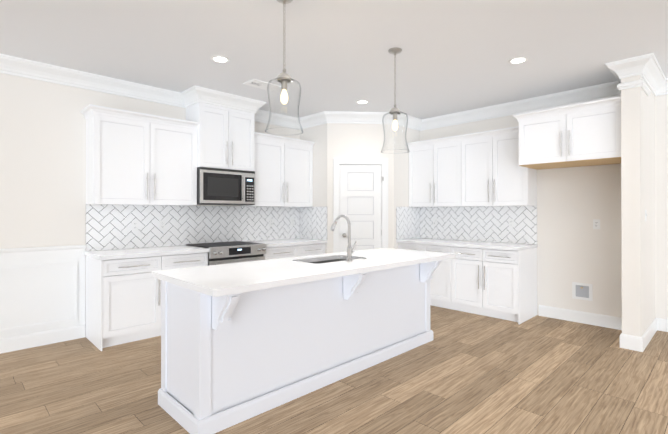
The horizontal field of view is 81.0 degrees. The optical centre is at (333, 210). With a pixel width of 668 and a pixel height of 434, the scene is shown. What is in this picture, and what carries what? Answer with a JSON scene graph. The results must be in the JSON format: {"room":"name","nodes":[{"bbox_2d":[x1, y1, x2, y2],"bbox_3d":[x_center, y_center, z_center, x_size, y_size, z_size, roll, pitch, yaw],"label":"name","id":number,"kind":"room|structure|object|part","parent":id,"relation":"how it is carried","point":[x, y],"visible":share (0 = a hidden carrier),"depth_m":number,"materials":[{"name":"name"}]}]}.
{"room":"kitchen","nodes":[
{"label":"kitchen","id":0,"kind":"room"},
{"bbox_2d":[0,73,299,306],"bbox_3d":[-2.414,-0.048,4.513,8.240,2.800,0.120,0,0,-44],"label":"wall","id":1,"kind":"structure","parent":0,"point":[42,163],"depth_m":3.96,"materials":[{"name":"white paint"}]},
{"bbox_2d":[0,324,84,353],"bbox_3d":[-3.938,1.276,2.917,3.597,0.138,0.016,0,0,-44],"label":"baseboard","id":2,"kind":"structure","parent":1,"relation":"attached to","point":[21,342],"depth_m":3.90,"materials":[{"name":"white paint"}]},
{"bbox_2d":[0,245,85,338],"bbox_3d":[-3.932,0.783,2.913,3.597,0.847,0.034,0,0,-44],"label":"wainscoting","id":3,"kind":"structure","parent":1,"relation":"attached to","point":[42,289],"depth_m":3.91,"materials":[{"name":"white paint"}]},
{"bbox_2d":[85,106,196,205],"bbox_3d":[-2.154,-0.559,4.457,1.090,0.993,0.322,0,0,-44],"label":"upper cabinet","id":4,"kind":"object","parent":1,"relation":"attached to","point":[151,179],"depth_m":4.27,"materials":[{"name":"white paint"}]},
{"bbox_2d":[86,204,326,250],"bbox_3d":[-1.378,0.190,4.989,2.948,0.500,0.643,0,0,-44],"label":"backsplash","id":5,"kind":"structure","parent":1,"relation":"attached to","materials":[{"name":"grey tile"}]},
{"bbox_2d":[186,102,256,165],"bbox_3d":[-1.469,-0.982,5.088,0.770,0.923,0.383,0,0,-44],"label":"upper cabinet","id":6,"kind":"object","parent":1,"relation":"attached to","point":[224,134],"depth_m":4.91,"materials":[{"name":"white paint"}]},
{"bbox_2d":[197,162,256,205],"bbox_3d":[-1.458,-0.327,5.075,0.762,0.504,0.412,0,0,-44],"label":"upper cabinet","id":7,"kind":"object","parent":1,"relation":"attached to","point":[218,183],"depth_m":4.91,"materials":[{"name":"silver metal"}]},
{"bbox_2d":[197,167,254,204],"bbox_3d":[-1.444,-0.297,5.061,0.762,0.443,0.452,0,0,-44],"label":"microwave","id":8,"kind":"object","parent":7,"relation":"in","point":[215,185],"depth_m":4.90,"materials":[{"name":"silver metal"}]},
{"bbox_2d":[257,138,312,205],"bbox_3d":[-0.827,-0.515,5.758,1.087,0.915,0.322,0,0,-44],"label":"upper cabinet","id":9,"kind":"object","parent":1,"relation":"attached to","point":[284,169],"depth_m":5.63,"materials":[{"name":"white paint"}]},
{"bbox_2d":[300,123,326,253],"bbox_3d":[-0.289,-0.041,6.059,0.100,2.800,0.645,0,0,-44],"label":"wall","id":10,"kind":"structure","parent":0,"point":[317,135],"depth_m":5.92,"materials":[{"name":"white paint"}]},
{"bbox_2d":[0,305,667,433],"bbox_3d":[0.838,1.369,1.588,8.800,0.060,8.840,0,0,-44],"label":"floor","id":11,"kind":"structure","parent":0,"point":[462,372],"depth_m":2.94,"materials":[{"name":"brown wood"}]},
{"bbox_2d":[85,258,120,350],"bbox_3d":[-2.391,0.912,4.019,0.148,0.876,0.607,0,0,-44],"label":"base cabinet","id":12,"kind":"object","parent":11,"relation":"on","point":[103,279],"depth_m":3.85,"materials":[{"name":"white paint"}]},
{"bbox_2d":[85,238,324,261],"bbox_3d":[-1.385,0.452,4.982,2.965,0.052,0.643,0,0,-44],"label":"countertop","id":13,"kind":"structure","parent":12,"relation":"on","point":[190,247],"depth_m":4.50,"materials":[{"name":"white stone"}]},
{"bbox_2d":[121,258,132,343],"bbox_3d":[-2.306,0.912,4.115,0.108,0.876,0.588,0,0,-44],"label":"base cabinet","id":14,"kind":"object","parent":11,"relation":"on","point":[126,263],"depth_m":3.92,"materials":[{"name":"white paint"}]},
{"bbox_2d":[133,258,140,340],"bbox_3d":[-2.228,0.913,4.191,0.109,0.876,0.588,0,0,-44],"label":"base cabinet","id":15,"kind":"object","parent":11,"relation":"on","point":[136,261],"depth_m":3.99,"materials":[{"name":"white paint"}]},
{"bbox_2d":[141,258,148,339],"bbox_3d":[-2.151,0.913,4.267,0.108,0.876,0.588,0,0,-44],"label":"base cabinet","id":16,"kind":"object","parent":11,"relation":"on","point":[144,261],"depth_m":4.04,"materials":[{"name":"white paint"}]},
{"bbox_2d":[149,254,168,337],"bbox_3d":[-2.052,0.914,4.351,0.152,0.876,0.607,0,0,-44],"label":"base cabinet","id":17,"kind":"object","parent":11,"relation":"on","point":[155,264],"depth_m":4.11,"materials":[{"name":"white paint"}]},
{"bbox_2d":[169,254,176,269],"bbox_3d":[-2.017,0.914,4.385,0.183,0.876,0.607,0,0,-44],"label":"base cabinet","id":18,"kind":"object","parent":11,"relation":"on","point":[172,257],"depth_m":4.23,"materials":[{"name":"white paint"}]},
{"bbox_2d":[177,254,184,268],"bbox_3d":[-1.920,0.914,4.494,0.108,0.876,0.588,0,0,-44],"label":"base cabinet","id":19,"kind":"object","parent":11,"relation":"on","point":[180,257],"depth_m":4.30,"materials":[{"name":"white paint"}]},
{"bbox_2d":[185,254,192,267],"bbox_3d":[-1.842,0.915,4.570,0.109,0.876,0.588,0,0,-44],"label":"base cabinet","id":20,"kind":"object","parent":11,"relation":"on","point":[188,257],"depth_m":4.36,"materials":[{"name":"white paint"}]},
{"bbox_2d":[193,254,200,266],"bbox_3d":[-1.732,0.915,4.665,0.181,0.876,0.607,0,0,-44],"label":"base cabinet","id":21,"kind":"object","parent":11,"relation":"on","point":[196,257],"depth_m":4.43,"materials":[{"name":"white paint"}]},
{"bbox_2d":[197,246,220,265],"bbox_3d":[-1.637,0.901,4.758,0.200,0.905,0.607,0,0,-44],"label":"base cabinet","id":22,"kind":"object","parent":11,"relation":"on","point":[214,256],"depth_m":4.50,"materials":[{"name":"white paint"}]},
{"bbox_2d":[186,241,265,265],"bbox_3d":[-1.356,0.890,4.965,0.766,0.928,0.704,0,0,-44],"label":"range","id":23,"kind":"object","parent":11,"relation":"on","point":[218,252],"depth_m":4.76,"materials":[{"name":"silver metal"}]},
{"bbox_2d":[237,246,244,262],"bbox_3d":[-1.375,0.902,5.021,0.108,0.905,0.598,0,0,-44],"label":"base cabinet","id":24,"kind":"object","parent":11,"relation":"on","point":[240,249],"depth_m":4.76,"materials":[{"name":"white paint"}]},
{"bbox_2d":[257,242,268,260],"bbox_3d":[-1.126,0.903,5.259,0.149,0.905,0.607,0,0,-44],"label":"base cabinet","id":25,"kind":"object","parent":11,"relation":"on","point":[262,251],"depth_m":5.00,"materials":[{"name":"white paint"}]},
{"bbox_2d":[269,246,272,258],"bbox_3d":[-1.070,0.918,5.314,0.127,0.876,0.607,0,0,-44],"label":"base cabinet","id":26,"kind":"object","parent":11,"relation":"on","point":[270,247],"depth_m":5.14,"materials":[{"name":"white paint"}]},
{"bbox_2d":[273,246,280,258],"bbox_3d":[-0.992,0.918,5.403,0.109,0.876,0.588,0,0,-44],"label":"base cabinet","id":27,"kind":"object","parent":11,"relation":"on","point":[276,249],"depth_m":5.19,"materials":[{"name":"white paint"}]},
{"bbox_2d":[281,246,284,257],"bbox_3d":[-0.915,0.919,5.479,0.108,0.876,0.588,0,0,-44],"label":"base cabinet","id":28,"kind":"object","parent":11,"relation":"on","point":[282,247],"depth_m":5.27,"materials":[{"name":"white paint"}]},
{"bbox_2d":[285,246,288,257],"bbox_3d":[-0.838,0.919,5.555,0.108,0.876,0.588,0,0,-44],"label":"base cabinet","id":29,"kind":"object","parent":11,"relation":"on","point":[286,247],"depth_m":5.32,"materials":[{"name":"white paint"}]},
{"bbox_2d":[289,246,300,256],"bbox_3d":[-0.738,0.919,5.639,0.153,0.876,0.607,0,0,-44],"label":"base cabinet","id":30,"kind":"object","parent":11,"relation":"on","point":[294,251],"depth_m":5.41,"materials":[{"name":"white paint"}]},
{"bbox_2d":[158,259,443,433],"bbox_3d":[-0.046,0.909,3.350,2.564,0.876,0.821,0,0,-44],"label":"kitchen island","id":31,"kind":"object","parent":11,"relation":"on","point":[242,341],"depth_m":2.72,"materials":[{"name":"wood"}]},
{"bbox_2d":[152,248,454,298],"bbox_3d":[-0.028,0.452,3.348,2.620,0.039,0.920,0,0,-44],"label":"island countertop","id":32,"kind":"structure","parent":31,"relation":"on","point":[231,278],"depth_m":2.80,"materials":[{"name":"white stone"}]},
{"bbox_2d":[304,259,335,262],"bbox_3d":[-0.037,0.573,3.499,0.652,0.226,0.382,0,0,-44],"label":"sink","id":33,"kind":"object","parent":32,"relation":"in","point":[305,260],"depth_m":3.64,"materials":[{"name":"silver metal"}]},
{"bbox_2d":[330,215,355,262],"bbox_3d":[0.076,0.234,3.414,0.096,0.397,0.253,0,0,-44],"label":"faucet","id":34,"kind":"object","parent":32,"relation":"on","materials":[{"name":"silver metal"}]},
{"bbox_2d":[301,242,324,255],"bbox_3d":[-0.374,0.919,5.636,0.601,0.876,0.093,0,0,-44],"label":"base cabinet","id":35,"kind":"object","parent":11,"relation":"on","point":[320,248],"depth_m":5.66,"materials":[{"name":"white paint"}]},
{"bbox_2d":[398,244,403,248],"bbox_3d":[1.214,0.921,6.085,0.607,0.876,0.099,0,0,-44],"label":"base cabinet","id":36,"kind":"object","parent":11,"relation":"on","point":[400,246],"depth_m":5.87,"materials":[{"name":"white paint"}]},
{"bbox_2d":[416,244,427,250],"bbox_3d":[1.498,0.920,5.795,0.607,0.876,0.150,0,0,-44],"label":"base cabinet","id":37,"kind":"object","parent":11,"relation":"on","point":[419,247],"depth_m":5.61,"materials":[{"name":"white paint"}]},
{"bbox_2d":[428,244,435,305],"bbox_3d":[1.596,0.920,5.709,0.588,0.876,0.109,0,0,-44],"label":"base cabinet","id":38,"kind":"object","parent":11,"relation":"on","point":[431,247],"depth_m":5.49,"materials":[{"name":"white paint"}]},
{"bbox_2d":[436,244,439,306],"bbox_3d":[1.672,0.919,5.632,0.588,0.876,0.108,0,0,-44],"label":"base cabinet","id":39,"kind":"object","parent":11,"relation":"on","point":[437,245],"depth_m":5.44,"materials":[{"name":"white paint"}]},
{"bbox_2d":[440,244,443,307],"bbox_3d":[1.749,0.919,5.540,0.607,0.876,0.131,0,0,-44],"label":"base cabinet","id":40,"kind":"object","parent":11,"relation":"on","point":[441,245],"depth_m":5.38,"materials":[{"name":"white paint"}]},
{"bbox_2d":[444,248,459,310],"bbox_3d":[1.804,0.919,5.483,0.607,0.876,0.142,0,0,-44],"label":"base cabinet","id":41,"kind":"object","parent":11,"relation":"on","point":[449,264],"depth_m":5.30,"materials":[{"name":"white paint"}]},
{"bbox_2d":[456,248,463,311],"bbox_3d":[1.899,0.918,5.400,0.588,0.876,0.108,0,0,-44],"label":"base cabinet","id":42,"kind":"object","parent":11,"relation":"on","point":[459,251],"depth_m":5.20,"materials":[{"name":"white paint"}]},
{"bbox_2d":[464,248,471,312],"bbox_3d":[1.974,0.918,5.323,0.588,0.876,0.109,0,0,-44],"label":"base cabinet","id":43,"kind":"object","parent":11,"relation":"on","point":[467,251],"depth_m":5.12,"materials":[{"name":"white paint"}]},
{"bbox_2d":[472,248,475,313],"bbox_3d":[2.053,0.918,5.229,0.607,0.876,0.135,0,0,-44],"label":"base cabinet","id":44,"kind":"object","parent":11,"relation":"on","point":[473,249],"depth_m":5.06,"materials":[{"name":"white paint"}]},
{"bbox_2d":[476,248,479,314],"bbox_3d":[2.109,0.917,5.172,0.607,0.876,0.138,0,0,-44],"label":"base cabinet","id":45,"kind":"object","parent":11,"relation":"on","point":[477,249],"depth_m":5.02,"materials":[{"name":"white paint"}]},
{"bbox_2d":[480,248,499,318],"bbox_3d":[2.168,0.917,5.111,0.607,0.876,0.184,0,0,-44],"label":"base cabinet","id":46,"kind":"object","parent":11,"relation":"on","point":[489,257],"depth_m":4.91,"materials":[{"name":"white paint"}]},
{"bbox_2d":[500,252,503,318],"bbox_3d":[2.277,0.917,5.014,0.588,0.876,0.108,0,0,-44],"label":"base cabinet","id":47,"kind":"object","parent":11,"relation":"on","point":[501,253],"depth_m":4.80,"materials":[{"name":"white paint"}]},
{"bbox_2d":[504,248,536,323],"bbox_3d":[2.362,0.916,4.914,0.607,0.876,0.154,0,0,-44],"label":"base cabinet","id":48,"kind":"object","parent":11,"relation":"on","point":[520,268],"depth_m":4.76,"materials":[{"name":"white paint"}]},
{"bbox_2d":[396,236,535,251],"bbox_3d":[1.787,0.461,5.477,0.643,0.039,1.773,0,0,-44],"label":"countertop","id":49,"kind":"structure","parent":48,"relation":"on","point":[419,239],"depth_m":5.22,"materials":[{"name":"white stone"}]},
{"bbox_2d":[0,0,667,118],"bbox_3d":[0.838,-1.491,1.601,8.800,0.060,8.840,0,0,-44],"label":"ceiling","id":50,"kind":"structure","parent":0,"point":[454,56],"depth_m":3.45,"materials":[{"name":"white paint"}]},
{"bbox_2d":[210,56,229,62],"bbox_3d":[-1.092,-1.448,3.756,0.180,0.006,0.180,0,0,-44],"label":"recessed light","id":51,"kind":"object","parent":50,"relation":"in","point":[219,59],"visible":1,"depth_m":3.76,"materials":[{"name":"white paint"}]},
{"bbox_2d":[243,79,280,90],"bbox_3d":[-0.823,-1.442,4.510,0.380,0.012,0.220,0,0,-44],"label":"ceiling vent","id":52,"kind":"object","parent":50,"relation":"in","point":[256,83],"visible":0.96,"depth_m":4.47,"materials":[{"name":"white metal"}]},
{"bbox_2d":[265,0,302,135],"bbox_3d":[-0.339,-0.996,2.672,0.261,0.921,0.261,0,0,-44],"label":"pendant light","id":53,"kind":"object","parent":50,"relation":"hanging from","point":[283,78],"visible":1,"depth_m":2.66,"materials":[{"name":"clear glass"}]},
{"bbox_3d":[-0.339,-0.716,2.670,0.261,0.361,0.261,0,0,-44],"label":"lamp shade","id":54,"kind":"part","parent":53,"relation":"part of","materials":[{"name":"clear glass"}]},
{"bbox_2d":[356,100,368,103],"bbox_3d":[0.379,-1.441,5.212,0.180,0.006,0.180,0,0,-44],"label":"recessed light","id":55,"kind":"object","parent":50,"relation":"in","point":[362,102],"visible":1,"depth_m":5.21,"materials":[{"name":"white paint"}]},
{"bbox_2d":[381,47,409,153],"bbox_3d":[0.554,-0.992,3.547,0.261,0.921,0.261,0,0,-44],"label":"pendant light","id":56,"kind":"object","parent":50,"relation":"hanging from","point":[395,111],"visible":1,"depth_m":3.53,"materials":[{"name":"clear glass"}]},
{"bbox_3d":[0.554,-0.712,3.545,0.261,0.361,0.261,0,0,-44],"label":"lamp shade","id":57,"kind":"part","parent":56,"relation":"part of","materials":[{"name":"clear glass"}]},
{"bbox_2d":[508,57,527,63],"bbox_3d":[1.779,-1.448,3.784,0.180,0.006,0.180,0,0,-44],"label":"recessed light","id":58,"kind":"object","parent":50,"relation":"in","point":[517,60],"visible":1,"depth_m":3.78,"materials":[{"name":"white paint"}]},
{"bbox_2d":[327,123,393,252],"bbox_3d":[0.395,-0.042,5.873,0.996,2.800,0.100,0,0,-3],"label":"wall","id":59,"kind":"structure","parent":0,"point":[355,140],"depth_m":5.83,"materials":[{"name":"white paint"}]},
{"bbox_2d":[333,158,387,252],"bbox_3d":[0.396,0.288,5.859,0.816,2.140,0.123,0,0,-3],"label":"door frame","id":60,"kind":"structure","parent":59,"relation":"attached to","point":[338,162],"depth_m":5.81,"materials":[{"name":"white paint"}]},
{"bbox_2d":[340,165,383,251],"bbox_3d":[0.413,0.334,5.814,0.646,2.032,0.108,0,0,-3],"label":"pantry door","id":61,"kind":"structure","parent":59,"relation":"in","point":[360,197],"depth_m":5.84,"materials":[{"name":"white paint"}]},
{"bbox_2d":[394,125,419,248],"bbox_3d":[1.110,-0.040,6.132,0.700,2.800,0.100,0,0,-44],"label":"wall","id":62,"kind":"structure","parent":0,"point":[401,180],"depth_m":5.99,"materials":[{"name":"white paint"}]},
{"bbox_2d":[420,115,621,317],"bbox_3d":[2.156,-0.041,6.051,0.680,2.800,4.080,0,0,-44],"label":"wall","id":63,"kind":"structure","parent":0,"point":[572,243],"depth_m":4.76,"materials":[{"name":"white paint"}]},
{"bbox_2d":[0,53,667,130],"bbox_3d":[0.738,-1.387,1.503,8.280,0.150,8.600,0,0,-44],"label":"crown molding","id":64,"kind":"structure","parent":63,"relation":"attached to","point":[647,68],"depth_m":4.70,"materials":[{"name":"white paint"}]},
{"bbox_2d":[408,148,415,207],"bbox_3d":[1.316,-0.513,6.192,0.322,0.915,0.099,0,0,-44],"label":"upper cabinet","id":65,"kind":"object","parent":63,"relation":"attached to","point":[412,154],"depth_m":6.08,"materials":[{"name":"white paint"}]},
{"bbox_2d":[416,148,419,207],"bbox_3d":[1.395,-0.513,6.124,0.303,0.915,0.108,0,0,-44],"label":"upper cabinet","id":66,"kind":"object","parent":63,"relation":"attached to","point":[417,149],"depth_m":6.00,"materials":[{"name":"white paint"}]},
{"bbox_2d":[420,144,423,207],"bbox_3d":[1.470,-0.513,6.047,0.303,0.915,0.108,0,0,-44],"label":"upper cabinet","id":67,"kind":"object","parent":63,"relation":"attached to","point":[421,145],"depth_m":5.95,"materials":[{"name":"white paint"}]},
{"bbox_2d":[424,144,427,207],"bbox_3d":[1.566,-0.514,5.936,0.322,0.915,0.185,0,0,-44],"label":"upper cabinet","id":68,"kind":"object","parent":63,"relation":"attached to","point":[425,145],"depth_m":5.90,"materials":[{"name":"white paint"}]},
{"bbox_2d":[428,144,439,207],"bbox_3d":[1.600,-0.514,5.901,0.322,0.915,0.150,0,0,-44],"label":"upper cabinet","id":69,"kind":"object","parent":63,"relation":"attached to","point":[433,149],"depth_m":5.80,"materials":[{"name":"white paint"}]},
{"bbox_2d":[440,144,443,207],"bbox_3d":[1.698,-0.514,5.815,0.303,0.915,0.109,0,0,-44],"label":"upper cabinet","id":70,"kind":"object","parent":63,"relation":"attached to","point":[441,145],"depth_m":5.71,"materials":[{"name":"white paint"}]},
{"bbox_2d":[444,140,451,207],"bbox_3d":[1.773,-0.515,5.738,0.303,0.915,0.108,0,0,-44],"label":"upper cabinet","id":71,"kind":"object","parent":63,"relation":"attached to","point":[447,147],"depth_m":5.64,"materials":[{"name":"white paint"}]},
{"bbox_2d":[452,140,455,207],"bbox_3d":[1.850,-0.515,5.646,0.322,0.915,0.131,0,0,-44],"label":"upper cabinet","id":72,"kind":"object","parent":63,"relation":"attached to","point":[453,141],"depth_m":5.57,"materials":[{"name":"white paint"}]},
{"bbox_2d":[456,140,467,207],"bbox_3d":[1.906,-0.515,5.589,0.322,0.915,0.142,0,0,-44],"label":"upper cabinet","id":73,"kind":"object","parent":63,"relation":"attached to","point":[461,145],"depth_m":5.48,"materials":[{"name":"white paint"}]},
{"bbox_2d":[396,206,536,243],"bbox_3d":[1.784,0.192,5.481,0.643,0.500,1.768,0,0,-44],"label":"backsplash","id":74,"kind":"structure","parent":63,"relation":"attached to","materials":[{"name":"grey tile"}]},
{"bbox_2d":[468,140,471,207],"bbox_3d":[2.000,-0.516,5.507,0.303,0.915,0.108,0,0,-44],"label":"upper cabinet","id":75,"kind":"object","parent":63,"relation":"attached to","point":[469,141],"depth_m":5.40,"materials":[{"name":"white paint"}]},
{"bbox_2d":[472,136,479,207],"bbox_3d":[2.076,-0.516,5.429,0.303,0.915,0.109,0,0,-44],"label":"upper cabinet","id":76,"kind":"object","parent":63,"relation":"attached to","point":[472,207],"depth_m":5.34,"materials":[{"name":"white paint"}]},
{"bbox_2d":[480,136,487,207],"bbox_3d":[2.157,-0.516,5.333,0.322,0.915,0.141,0,0,-44],"label":"upper cabinet","id":77,"kind":"object","parent":63,"relation":"attached to","point":[483,139],"depth_m":5.26,"materials":[{"name":"white paint"}]},
{"bbox_2d":[488,136,491,207],"bbox_3d":[2.213,-0.517,5.276,0.322,0.915,0.132,0,0,-44],"label":"upper cabinet","id":78,"kind":"object","parent":63,"relation":"attached to","point":[489,137],"depth_m":5.19,"materials":[{"name":"white paint"}]},
{"bbox_2d":[492,132,507,207],"bbox_3d":[2.272,-0.517,5.216,0.322,0.915,0.178,0,0,-44],"label":"upper cabinet","id":79,"kind":"object","parent":63,"relation":"attached to","point":[499,143],"depth_m":5.11,"materials":[{"name":"white paint"}]},
{"bbox_2d":[508,132,511,207],"bbox_3d":[2.379,-0.517,5.120,0.303,0.915,0.108,0,0,-44],"label":"upper cabinet","id":80,"kind":"object","parent":63,"relation":"attached to","point":[509,133],"depth_m":5.01,"materials":[{"name":"white paint"}]},
{"bbox_2d":[512,132,536,207],"bbox_3d":[2.464,-0.518,5.020,0.322,0.915,0.154,0,0,-44],"label":"upper cabinet","id":81,"kind":"object","parent":63,"relation":"attached to","point":[524,180],"depth_m":4.95,"materials":[{"name":"white paint"}]},
{"bbox_2d":[516,108,567,171],"bbox_3d":[2.607,-0.836,4.658,0.627,0.598,0.562,0,0,-44],"label":"upper cabinet","id":82,"kind":"object","parent":63,"relation":"attached to","point":[538,132],"depth_m":4.50,"materials":[{"name":"white paint"}]},
{"bbox_2d":[539,305,621,329],"bbox_3d":[2.989,1.284,4.697,0.016,0.138,0.988,0,0,-44],"label":"baseboard","id":83,"kind":"structure","parent":63,"relation":"attached to","point":[601,320],"depth_m":4.70,"materials":[{"name":"white paint"}]},
{"bbox_2d":[572,282,592,300],"bbox_3d":[2.976,0.973,4.698,0.036,0.200,0.210,0,0,-44],"label":"outlet box","id":84,"kind":"object","parent":63,"relation":"attached to","point":[582,291],"visible":1,"depth_m":4.70,"materials":[{"name":"white plastic"}]},
{"bbox_2d":[560,96,620,166],"bbox_3d":[2.917,-0.838,4.341,0.627,0.598,0.562,0,0,-44],"label":"upper cabinet","id":85,"kind":"object","parent":63,"relation":"attached to","point":[590,132],"depth_m":4.13,"materials":[{"name":"white paint"}]},
{"bbox_2d":[593,219,599,228],"bbox_3d":[3.089,0.163,4.605,0.008,0.116,0.070,0,0,-44],"label":"electrical outlet","id":86,"kind":"object","parent":63,"relation":"attached to","point":[596,223],"visible":1,"depth_m":4.60,"materials":[{"name":"white plastic"}]},
{"bbox_2d":[621,75,654,336],"bbox_3d":[3.383,-0.049,4.292,1.390,2.800,0.150,0,0,-44],"label":"wall column","id":87,"kind":"structure","parent":0,"point":[638,190],"depth_m":3.83,"materials":[{"name":"white paint"}]},
{"bbox_2d":[620,329,635,348],"bbox_3d":[3.070,1.281,4.082,0.690,0.138,0.036,0,0,-44],"label":"baseboard","id":88,"kind":"structure","parent":87,"relation":"attached to","point":[625,339],"depth_m":3.82,"materials":[{"name":"white paint"}]},
{"bbox_2d":[617,79,650,95],"bbox_3d":[3.037,-1.220,3.958,0.478,0.064,0.206,0,0,-44],"label":"trim","id":89,"kind":"structure","parent":87,"relation":"attached to","point":[641,83],"depth_m":3.81,"materials":[{"name":"white paint"}]},
{"bbox_2d":[639,318,657,351],"bbox_3d":[3.287,1.281,4.075,0.990,0.138,0.016,0,0,-44],"label":"baseboard","id":90,"kind":"structure","parent":87,"relation":"attached to","point":[644,340],"depth_m":3.97,"materials":[{"name":"white paint"}]},
{"bbox_2d":[655,94,667,318],"bbox_3d":[5.318,-0.054,3.024,0.400,2.800,4.370,0,0,-44],"label":"wall","id":91,"kind":"structure","parent":0,"point":[661,206],"depth_m":4.40,"materials":[{"name":"white paint"}]},
{"bbox_2d":[658,318,667,331],"bbox_3d":[5.170,1.276,2.873,0.016,0.138,4.370,0,0,-44],"label":"baseboard","id":92,"kind":"structure","parent":91,"relation":"attached to","point":[662,323],"depth_m":4.38,"materials":[{"name":"white paint"}]}
]}

